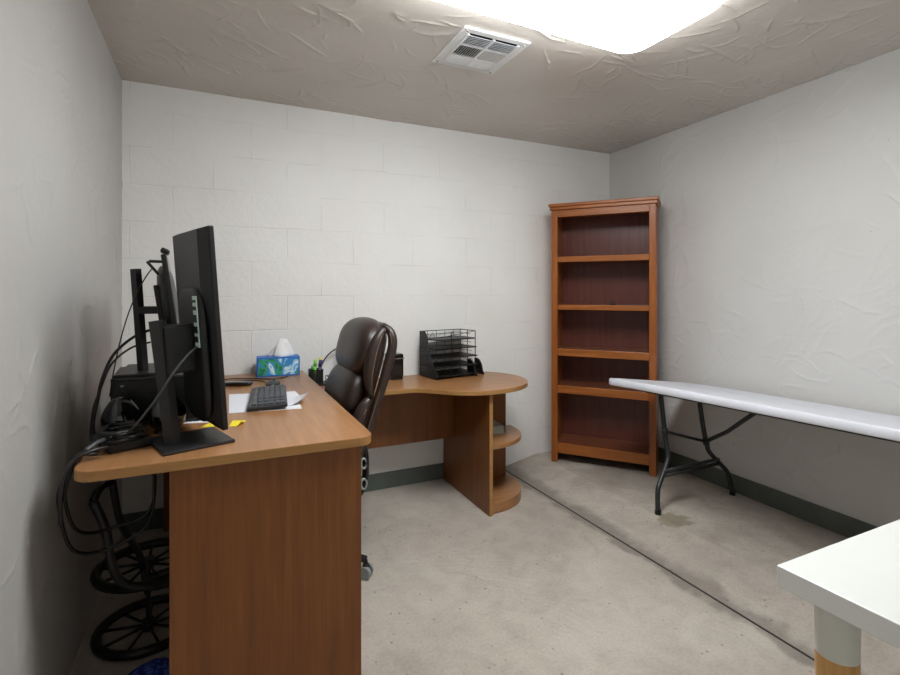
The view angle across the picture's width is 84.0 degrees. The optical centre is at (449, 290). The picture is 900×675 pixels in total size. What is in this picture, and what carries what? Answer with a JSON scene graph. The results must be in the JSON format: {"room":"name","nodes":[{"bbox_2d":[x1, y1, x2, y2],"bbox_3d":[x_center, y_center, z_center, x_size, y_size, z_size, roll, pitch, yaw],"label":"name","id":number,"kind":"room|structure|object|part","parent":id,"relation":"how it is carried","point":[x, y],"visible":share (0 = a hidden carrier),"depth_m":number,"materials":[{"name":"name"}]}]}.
{"room":"back office","nodes":[
{"label":"back office","id":0,"kind":"room"},
{"bbox_2d":[0,0,122,674],"bbox_3d":[-1.006,0.110,0.973,0.106,2.480,3.717,0,0,-25],"label":"wall","id":1,"kind":"structure","parent":0,"point":[61,157],"depth_m":1.51,"materials":[{"name":"white paint"}]},
{"bbox_2d":[122,80,609,513],"bbox_3d":[-0.241,0.110,3.443,3.595,2.480,0.100,0,0,-25],"label":"wall","id":2,"kind":"structure","parent":0,"point":[321,220],"depth_m":3.20,"materials":[{"name":"white paint"}]},
{"bbox_2d":[123,463,443,532],"bbox_3d":[-0.863,1.248,3.091,1.970,0.105,0.017,0,0,-25],"label":"baseboard","id":3,"kind":"structure","parent":2,"relation":"attached to","point":[384,480],"depth_m":3.29,"materials":[{"name":"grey rubber"}]},
{"bbox_2d":[68,451,899,674],"bbox_3d":[0.581,1.270,1.721,3.415,0.060,3.717,0,0,-25],"label":"floor","id":4,"kind":"structure","parent":0,"point":[532,587],"depth_m":2.20,"materials":[{"name":"concrete"}]},
{"bbox_2d":[88,479,168,660],"bbox_3d":[-1.164,0.977,1.911,0.367,0.638,0.416,0,0,44],"label":"cart","id":5,"kind":"object","parent":4,"relation":"on","point":[156,580],"visible":0.73,"depth_m":1.81,"materials":[{"name":"metal"}]},
{"bbox_3d":[-1.195,0.683,1.722,0.027,0.050,0.135,0,0,-9],"label":"handle","id":6,"kind":"part","parent":5,"relation":"part of","materials":[{"name":"black plastic"}]},
{"bbox_2d":[127,657,168,674],"bbox_3d":[-0.996,1.273,1.639,0.175,0.055,0.152,0,0,-25],"label":"cloth bundle","id":7,"kind":"object","parent":4,"relation":"on","point":[158,666],"visible":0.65,"depth_m":1.66,"materials":[{"name":"blue fabric"}]},
{"bbox_2d":[74,370,370,674],"bbox_3d":[-0.955,0.892,2.188,0.834,0.815,1.528,0,0,-25],"label":"office desk","id":8,"kind":"object","parent":4,"relation":"on","point":[263,526],"visible":0.92,"depth_m":1.56,"materials":[{"name":"laminate"}]},
{"bbox_2d":[58,445,108,524],"bbox_3d":[-1.030,0.545,1.407,0.035,0.192,0.123,0,0,38],"label":"lead","id":9,"kind":"object","parent":8,"relation":"attached to","point":[62,484],"visible":1,"depth_m":1.37,"materials":[{"name":"rubber"}]},
{"bbox_2d":[84,437,109,450],"bbox_3d":[-1.027,0.446,1.458,0.014,0.028,0.083,0,0,11],"label":"plug","id":10,"kind":"object","parent":8,"relation":"on","point":[95,443],"visible":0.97,"depth_m":1.45,"materials":[{"name":"grey plastic"}]},
{"bbox_2d":[56,452,155,555],"bbox_3d":[-1.043,0.634,1.514,0.094,0.343,0.273,0,0,25],"label":"power cable","id":11,"kind":"object","parent":8,"relation":"hanging from","point":[64,534],"visible":0.59,"depth_m":1.54,"materials":[{"name":"rubber"}]},
{"bbox_2d":[63,450,156,534],"bbox_3d":[-1.052,0.609,1.543,0.089,0.293,0.266,0,0,25],"label":"power cable","id":12,"kind":"object","parent":8,"relation":"hanging from","point":[65,502],"visible":0.66,"depth_m":1.48,"materials":[{"name":"rubber"}]},
{"bbox_2d":[89,341,150,445],"bbox_3d":[-1.192,0.345,1.795,0.091,0.278,0.518,0,0,-18],"label":"power cable","id":13,"kind":"object","parent":8,"relation":"on","point":[128,349],"visible":0.59,"depth_m":1.68,"materials":[{"name":"rubber"}]},
{"bbox_2d":[92,329,149,435],"bbox_3d":[-1.183,0.314,1.804,0.104,0.339,0.483,0,0,-14],"label":"power cable","id":14,"kind":"object","parent":8,"relation":"on","point":[147,330],"visible":0.62,"depth_m":1.73,"materials":[{"name":"rubber"}]},
{"bbox_2d":[100,396,143,434],"bbox_3d":[-1.098,0.420,1.675,0.106,0.130,0.118,0,0,24],"label":"speaker","id":15,"kind":"object","parent":8,"relation":"on","point":[123,408],"visible":0.66,"depth_m":1.65},
{"bbox_2d":[101,433,152,453],"bbox_3d":[-0.998,0.470,1.547,0.080,0.030,0.120,0,0,40],"label":"power adapter","id":16,"kind":"object","parent":8,"relation":"on","point":[146,440],"visible":0.68,"depth_m":1.52,"materials":[{"name":"black plastic"}]},
{"bbox_2d":[93,431,144,443],"bbox_3d":[-1.012,0.447,1.540,0.122,0.014,0.132,0,0,24],"label":"power cable","id":17,"kind":"object","parent":16,"relation":"on","point":[143,432],"visible":0.43,"depth_m":1.49,"materials":[{"name":"rubber"}]},
{"bbox_2d":[93,428,141,438],"bbox_3d":[-1.021,0.440,1.540,0.127,0.014,0.120,0,0,-25],"label":"power cable","id":18,"kind":"object","parent":17,"relation":"on","point":[121,429],"visible":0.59,"depth_m":1.51,"materials":[{"name":"rubber"}]},
{"bbox_2d":[98,424,145,439],"bbox_3d":[-1.019,0.432,1.546,0.114,0.014,0.127,0,0,20],"label":"power cable","id":19,"kind":"object","parent":18,"relation":"on","point":[143,427],"visible":0.7,"depth_m":1.55,"materials":[{"name":"rubber"}]},
{"bbox_2d":[99,422,141,435],"bbox_3d":[-1.018,0.425,1.547,0.109,0.014,0.135,0,0,-25],"label":"power cable","id":20,"kind":"object","parent":19,"relation":"on","point":[106,427],"visible":0.94,"depth_m":1.53,"materials":[{"name":"rubber"}]},
{"bbox_2d":[110,363,200,424],"bbox_3d":[-1.130,0.396,1.980,0.300,0.178,0.394,0,0,-25],"label":"computer","id":21,"kind":"object","parent":8,"relation":"on","point":[143,390],"visible":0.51,"depth_m":1.78,"materials":[{"name":"black plastic"}]},
{"bbox_2d":[113,254,178,377],"bbox_3d":[-1.216,0.086,2.037,0.208,0.442,0.540,0,0,-28],"label":"monitor","id":22,"kind":"object","parent":21,"relation":"on","point":[165,292],"visible":0.71,"depth_m":1.87,"materials":[{"name":"grey plastic"}]},
{"bbox_2d":[109,247,169,396],"bbox_3d":[-1.132,0.100,1.829,0.076,0.526,0.236,0,0,33],"label":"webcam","id":23,"kind":"object","parent":22,"relation":"attached to","point":[163,250],"visible":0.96,"depth_m":1.84,"materials":[{"name":"black plastic"}]},
{"bbox_3d":[-1.157,0.137,1.795,0.053,0.452,0.163,0,0,23],"label":"cord","id":24,"kind":"part","parent":23,"relation":"part of","materials":[{"name":"rubber"}]},
{"bbox_3d":[-1.135,0.047,1.899,0.086,0.140,0.100,0,0,-28],"label":"mount arm","id":25,"kind":"part","parent":22,"relation":"part of","materials":[{"name":"black plastic"}]},
{"bbox_3d":[-1.131,0.313,1.981,0.300,0.012,0.392,0,0,-25],"label":"lid","id":26,"kind":"part","parent":21,"relation":"part of","materials":[{"name":"grey plastic"}]},
{"bbox_2d":[147,396,185,433],"bbox_3d":[-0.979,0.420,1.731,0.118,0.130,0.106,0,0,-33],"label":"speaker","id":27,"kind":"object","parent":8,"relation":"on","point":[153,416],"visible":0.54,"depth_m":1.69},
{"bbox_3d":[-1.236,0.907,2.855,0.694,0.785,0.020,0,0,-25],"label":"panel","id":28,"kind":"part","parent":8,"relation":"part of","materials":[{"name":"laminate"}]},
{"bbox_2d":[148,225,234,455],"bbox_3d":[-0.876,0.141,1.638,0.227,0.687,0.340,0,0,-43],"label":"monitor","id":29,"kind":"object","parent":8,"relation":"on","point":[199,325],"visible":0.98,"depth_m":1.56,"materials":[{"name":"grey plastic"}]},
{"bbox_2d":[128,346,197,432],"bbox_3d":[-0.882,0.301,1.521,0.238,0.279,0.099,0,0,-9],"label":"cable","id":30,"kind":"object","parent":29,"relation":"attached to","point":[196,347],"visible":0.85,"depth_m":1.48,"materials":[{"name":"grey rubber"}]},
{"bbox_3d":[-0.852,0.180,1.592,0.124,0.157,0.070,0,0,-43],"label":"mount arm","id":31,"kind":"part","parent":29,"relation":"part of","materials":[{"name":"black plastic"}]},
{"bbox_2d":[183,420,208,423],"bbox_3d":[-0.955,0.484,1.954,0.145,0.001,0.290,0,0,-25],"label":"paper sheet","id":32,"kind":"object","parent":8,"relation":"on","point":[188,421],"visible":0.09,"depth_m":1.84,"materials":[{"name":"white paper"}]},
{"bbox_2d":[202,423,213,426],"bbox_3d":[-0.853,0.470,1.815,0.064,0.030,0.075,0,0,0],"label":"sticky note","id":33,"kind":"object","parent":8,"relation":"on","point":[208,424],"visible":0.31,"depth_m":1.80,"materials":[{"name":"yellow paper"}]},
{"bbox_2d":[229,420,245,426],"bbox_3d":[-0.780,0.475,1.830,0.047,0.020,0.086,0,0,-11],"label":"sticky note","id":34,"kind":"object","parent":8,"relation":"on","point":[235,422],"visible":1,"depth_m":1.83,"materials":[{"name":"yellow paper"}]},
{"bbox_2d":[225,381,252,385],"bbox_3d":[-1.088,0.474,2.560,0.150,0.022,0.055,0,0,-5],"label":"remote control","id":35,"kind":"object","parent":8,"relation":"on","point":[228,383],"visible":0.86,"depth_m":2.54,"materials":[{"name":"black plastic"}]},
{"bbox_2d":[237,380,266,382],"bbox_3d":[-1.101,0.479,2.544,0.240,0.007,0.316,0,0,42],"label":"cord","id":36,"kind":"object","parent":8,"relation":"on","point":[237,380],"visible":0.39,"depth_m":2.67,"materials":[{"name":"rubber"}]},
{"bbox_2d":[225,376,287,379],"bbox_3d":[-1.078,0.480,2.732,0.363,0.006,0.068,0,0,-15],"label":"power cable","id":37,"kind":"object","parent":8,"relation":"on","point":[285,376],"visible":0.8,"depth_m":2.73,"materials":[{"name":"plastic"}]},
{"bbox_3d":[-0.555,0.907,1.565,0.563,0.785,0.020,0,0,-25],"label":"panel","id":38,"kind":"part","parent":8,"relation":"part of","materials":[{"name":"laminate"}]},
{"bbox_2d":[229,393,301,412],"bbox_3d":[-0.821,0.484,2.203,0.290,0.001,0.435,0,0,-25],"label":"paper sheet","id":39,"kind":"object","parent":8,"relation":"on","point":[238,403],"visible":0.45,"depth_m":2.11,"materials":[{"name":"white paper"}]},
{"bbox_2d":[247,384,287,410],"bbox_3d":[-0.808,0.467,2.223,0.155,0.028,0.430,0,0,-19],"label":"keyboard","id":40,"kind":"object","parent":39,"relation":"on","point":[267,397],"visible":1,"depth_m":2.15,"materials":[{"name":"black plastic"}]},
{"bbox_2d":[266,379,279,385],"bbox_3d":[-0.890,0.466,2.515,0.062,0.038,0.108,0,0,-5],"label":"computer mouse","id":41,"kind":"object","parent":8,"relation":"on","point":[274,382],"visible":0.71,"depth_m":2.49,"materials":[{"name":"black plastic"}]},
{"bbox_2d":[256,338,299,376],"bbox_3d":[-0.996,0.379,2.896,0.232,0.212,0.111,0,0,-22],"label":"tissue box","id":42,"kind":"object","parent":8,"relation":"on","point":[282,360],"visible":1,"depth_m":2.86,"materials":[{"name":"cardboard"}]},
{"bbox_3d":[-0.975,0.431,2.845,0.216,0.092,0.001,0,0,-22],"label":"printed panel","id":43,"kind":"part","parent":42,"relation":"part of","materials":[{"name":"cardboard"}]},
{"bbox_2d":[286,391,306,405],"bbox_3d":[-0.767,0.459,2.231,0.210,0.049,0.310,0,0,-25],"label":"paper sheet","id":44,"kind":"object","parent":8,"relation":"on","point":[293,397],"visible":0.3,"depth_m":2.21,"materials":[{"name":"white paper"}]},
{"bbox_2d":[324,317,396,579],"bbox_3d":[-0.678,0.715,2.351,0.737,1.170,0.680,0,0,-26],"label":"office chair","id":45,"kind":"object","parent":4,"relation":"on","point":[361,344],"visible":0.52,"depth_m":2.25,"materials":[{"name":"brown leather"}]},
{"bbox_2d":[324,364,364,415],"bbox_3d":[-0.499,0.475,2.433,0.176,0.270,0.435,0,0,-26],"label":"lumbar cushion","id":46,"kind":"object","parent":45,"relation":"on","point":[345,382],"depth_m":2.27,"materials":[{"name":"brown leather"}]},
{"bbox_2d":[336,317,379,372],"bbox_3d":[-0.441,0.268,2.462,0.184,0.275,0.475,0,0,-26],"label":"cushion","id":47,"kind":"object","parent":45,"relation":"on","point":[356,339],"depth_m":2.31,"materials":[{"name":"brown leather"}]},
{"bbox_3d":[-0.521,1.198,2.300,0.292,0.071,0.048,0,0,13],"label":"leg","id":48,"kind":"part","parent":45,"relation":"part of","materials":[{"name":"black plastic"}]},
{"bbox_3d":[-0.383,0.765,2.215,0.038,0.056,0.012,0,0,-26],"label":"ring plate","id":49,"kind":"part","parent":45,"relation":"part of","materials":[{"name":"plastic"}]},
{"bbox_3d":[-0.383,0.855,2.215,0.038,0.056,0.012,0,0,-26],"label":"ring plate","id":50,"kind":"part","parent":45,"relation":"part of","materials":[{"name":"plastic"}]},
{"bbox_2d":[320,371,527,516],"bbox_3d":[-0.146,0.932,3.038,1.342,0.735,0.684,0,0,-25],"label":"desk","id":51,"kind":"object","parent":4,"relation":"on","point":[461,410],"visible":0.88,"depth_m":3.12,"materials":[{"name":"laminate"}]},
{"bbox_2d":[308,348,335,385],"bbox_3d":[-0.741,0.445,3.058,0.250,0.240,0.110,0,0,-31],"label":"desk organizer","id":52,"kind":"object","parent":51,"relation":"on","point":[316,375],"visible":0.34,"depth_m":2.98,"materials":[{"name":"black metal"}]},
{"bbox_2d":[313,359,316,369],"bbox_3d":[-0.811,0.481,3.002,0.026,0.141,0.021,0,0,-25],"label":"marker pen","id":53,"kind":"object","parent":52,"relation":"in","point":[315,360],"visible":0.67,"depth_m":3.00,"materials":[{"name":"plastic"}]},
{"bbox_2d":[308,368,322,383],"bbox_3d":[-0.805,0.512,3.001,0.070,0.084,0.070,0,0,-31],"label":"pen cup","id":54,"kind":"object","parent":52,"relation":"on","point":[316,375],"depth_m":2.97,"materials":[{"name":"black"}]},
{"bbox_2d":[318,360,322,369],"bbox_3d":[-0.780,0.482,2.994,0.036,0.140,0.023,0,0,-25],"label":"marker pen","id":55,"kind":"object","parent":52,"relation":"in","point":[320,361],"visible":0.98,"depth_m":2.99,"materials":[{"name":"purple plastic"}]},
{"bbox_2d":[384,352,404,379],"bbox_3d":[-0.362,0.482,3.223,0.097,0.165,0.116,0,0,-33],"label":"speaker box","id":56,"kind":"object","parent":51,"relation":"on","point":[397,369],"visible":0.69,"depth_m":3.18,"materials":[{"name":"black plastic"}]},
{"bbox_3d":[-0.402,0.779,3.120,0.930,0.377,0.018,0,0,-25],"label":"modesty panel","id":57,"kind":"part","parent":51,"relation":"part of","materials":[{"name":"laminate"}]},
{"bbox_2d":[420,329,483,379],"bbox_3d":[0.021,0.414,3.351,0.390,0.300,0.231,0,0,-34],"label":"tray","id":58,"kind":"object","parent":51,"relation":"on","point":[475,367],"visible":1,"depth_m":3.33,"materials":[{"name":"black metal"}]},
{"bbox_3d":[0.102,0.946,3.171,0.024,0.709,0.640,0,0,-25],"label":"panel","id":59,"kind":"part","parent":51,"relation":"part of","materials":[{"name":"laminate"}]},
{"bbox_2d":[493,420,503,433],"bbox_3d":[0.263,0.863,3.171,0.135,0.073,0.080,0,0,-17],"label":"box","id":60,"kind":"object","parent":51,"relation":"on","point":[498,428],"visible":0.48,"depth_m":3.15,"materials":[{"name":"grey cardboard"}]},
{"bbox_3d":[0.229,0.946,3.293,0.311,0.709,0.018,0,0,-25],"label":"panel","id":61,"kind":"part","parent":51,"relation":"part of","materials":[{"name":"laminate"}]},
{"bbox_2d":[493,475,520,513],"bbox_3d":[0.323,1.269,3.135,0.345,0.062,0.348,0,0,-25],"label":"shelf","id":62,"kind":"object","parent":51,"relation":"attached to","point":[506,489],"depth_m":3.07,"materials":[{"name":"laminate"}]},
{"bbox_2d":[493,425,520,449],"bbox_3d":[0.323,0.912,3.135,0.345,0.025,0.348,0,0,-25],"label":"shelf","id":63,"kind":"object","parent":51,"relation":"attached to","point":[511,435],"depth_m":3.07,"materials":[{"name":"laminate"}]},
{"bbox_2d":[548,196,660,476],"bbox_3d":[1.111,0.305,3.601,0.742,1.870,0.295,0,0,26],"label":"bookcase","id":64,"kind":"object","parent":4,"relation":"on","point":[603,251],"visible":0.97,"depth_m":3.66,"materials":[{"name":"brown wood"}]},
{"bbox_3d":[0.811,0.330,3.769,0.020,1.820,0.255,0,0,26],"label":"panel","id":65,"kind":"part","parent":64,"relation":"part of","materials":[{"name":"brown wood"}]},
{"bbox_3d":[1.118,0.693,3.616,0.666,0.019,0.247,0,0,26],"label":"shelf","id":66,"kind":"part","parent":64,"relation":"part of","materials":[{"name":"brown wood"}]},
{"bbox_3d":[1.061,-0.560,3.497,0.618,0.050,0.018,0,0,26],"label":"header rail","id":67,"kind":"part","parent":64,"relation":"part of","materials":[{"name":"brown wood"}]},
{"bbox_3d":[1.118,1.109,3.616,0.666,0.019,0.247,0,0,26],"label":"shelf","id":68,"kind":"part","parent":64,"relation":"part of","materials":[{"name":"brown wood"}]},
{"bbox_3d":[1.118,0.426,3.616,0.666,0.019,0.247,0,0,26],"label":"shelf","id":69,"kind":"part","parent":64,"relation":"part of","materials":[{"name":"brown wood"}]},
{"bbox_3d":[1.118,0.110,3.616,0.666,0.019,0.247,0,0,26],"label":"shelf","id":70,"kind":"part","parent":64,"relation":"part of","materials":[{"name":"brown wood"}]},
{"bbox_3d":[1.118,-0.570,3.616,0.666,0.020,0.247,0,0,26],"label":"panel","id":71,"kind":"part","parent":64,"relation":"part of","materials":[{"name":"brown wood"}]},
{"bbox_3d":[1.111,-0.608,3.601,0.742,0.045,0.295,0,0,26],"label":"crown","id":72,"kind":"part","parent":64,"relation":"part of","materials":[{"name":"brown wood"}]},
{"bbox_3d":[1.174,0.292,3.731,0.666,1.755,0.008,0,0,26],"label":"panel","id":73,"kind":"part","parent":64,"relation":"part of","materials":[{"name":"brown wood"}]},
{"bbox_3d":[1.429,0.330,3.470,0.020,1.820,0.255,0,0,26],"label":"panel","id":74,"kind":"part","parent":64,"relation":"part of","materials":[{"name":"brown wood"}]},
{"bbox_2d":[506,470,814,660],"bbox_3d":[1.170,1.304,1.998,0.008,0.012,3.717,0,0,-25],"label":"trim","id":75,"kind":"structure","parent":4,"relation":"on","point":[769,632],"depth_m":2.23,"materials":[{"name":"black rubber"}]},
{"bbox_2d":[609,378,899,514],"bbox_3d":[1.663,0.860,2.373,0.705,0.765,1.875,0,0,-25],"label":"folding table","id":76,"kind":"object","parent":4,"relation":"on","point":[886,427],"visible":1,"depth_m":2.49,"materials":[{"name":"white plastic"}]},
{"bbox_3d":[1.217,0.908,2.854,0.072,0.669,0.220,0,0,27],"label":"leg","id":77,"kind":"part","parent":76,"relation":"part of","materials":[{"name":"black metal"}]},
{"bbox_3d":[1.620,0.927,3.044,0.220,0.630,0.072,0,0,12],"label":"leg","id":78,"kind":"part","parent":76,"relation":"part of","materials":[{"name":"black metal"}]},
{"bbox_3d":[1.454,0.563,2.275,0.020,0.063,1.441,0,0,-25],"label":"rail","id":79,"kind":"part","parent":76,"relation":"part of","materials":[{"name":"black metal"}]},
{"bbox_2d":[777,519,899,674],"bbox_3d":[1.282,0.925,0.968,1.100,0.750,0.600,0,0,-25],"label":"side table","id":80,"kind":"object","parent":4,"relation":"on","point":[852,584],"visible":1,"depth_m":0.95,"materials":[{"name":"white paint"}]},
{"bbox_3d":[0.750,0.647,0.969,0.072,0.110,0.072,0,0,-25],"label":"leg","id":81,"kind":"part","parent":80,"relation":"part of","materials":[{"name":"white paint"}]},
{"bbox_3d":[0.750,1.001,0.969,0.072,0.598,0.072,0,0,-25],"label":"wooden leg","id":82,"kind":"part","parent":80,"relation":"part of","materials":[{"name":"brown wood"}]},
{"bbox_2d":[87,0,899,153],"bbox_3d":[0.572,-1.165,1.716,3.595,0.089,3.917,0,0,-25],"label":"ceiling","id":83,"kind":"structure","parent":0,"point":[365,58],"depth_m":2.45,"materials":[{"name":"white paint"}]},
{"bbox_2d":[432,26,530,73],"bbox_3d":[0.140,-1.123,2.358,0.336,0.014,0.356,0,0,-25],"label":"ceiling vent","id":84,"kind":"object","parent":83,"relation":"in","point":[474,49],"visible":1,"depth_m":2.33,"materials":[{"name":"white metal"}]},
{"bbox_2d":[435,0,723,52],"bbox_3d":[0.383,-1.081,1.761,1.214,0.098,0.500,0,0,-27],"label":"ceiling light","id":85,"kind":"object","parent":83,"relation":"attached to","point":[619,26],"visible":1,"depth_m":1.88,"materials":[{"name":"translucent white plastic"}]},
{"bbox_2d":[609,49,899,526],"bbox_3d":[2.112,0.110,2.442,0.232,2.480,3.717,0,0,-25],"label":"wall","id":86,"kind":"structure","parent":0,"point":[779,213],"depth_m":2.79,"materials":[{"name":"white paint"}]},
{"bbox_2d":[659,447,877,537],"bbox_3d":[2.057,1.190,2.416,0.022,0.110,3.719,0,0,-24],"label":"baseboard","id":87,"kind":"structure","parent":86,"relation":"attached to","point":[847,526],"depth_m":2.82,"materials":[{"name":"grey rubber"}]}
]}

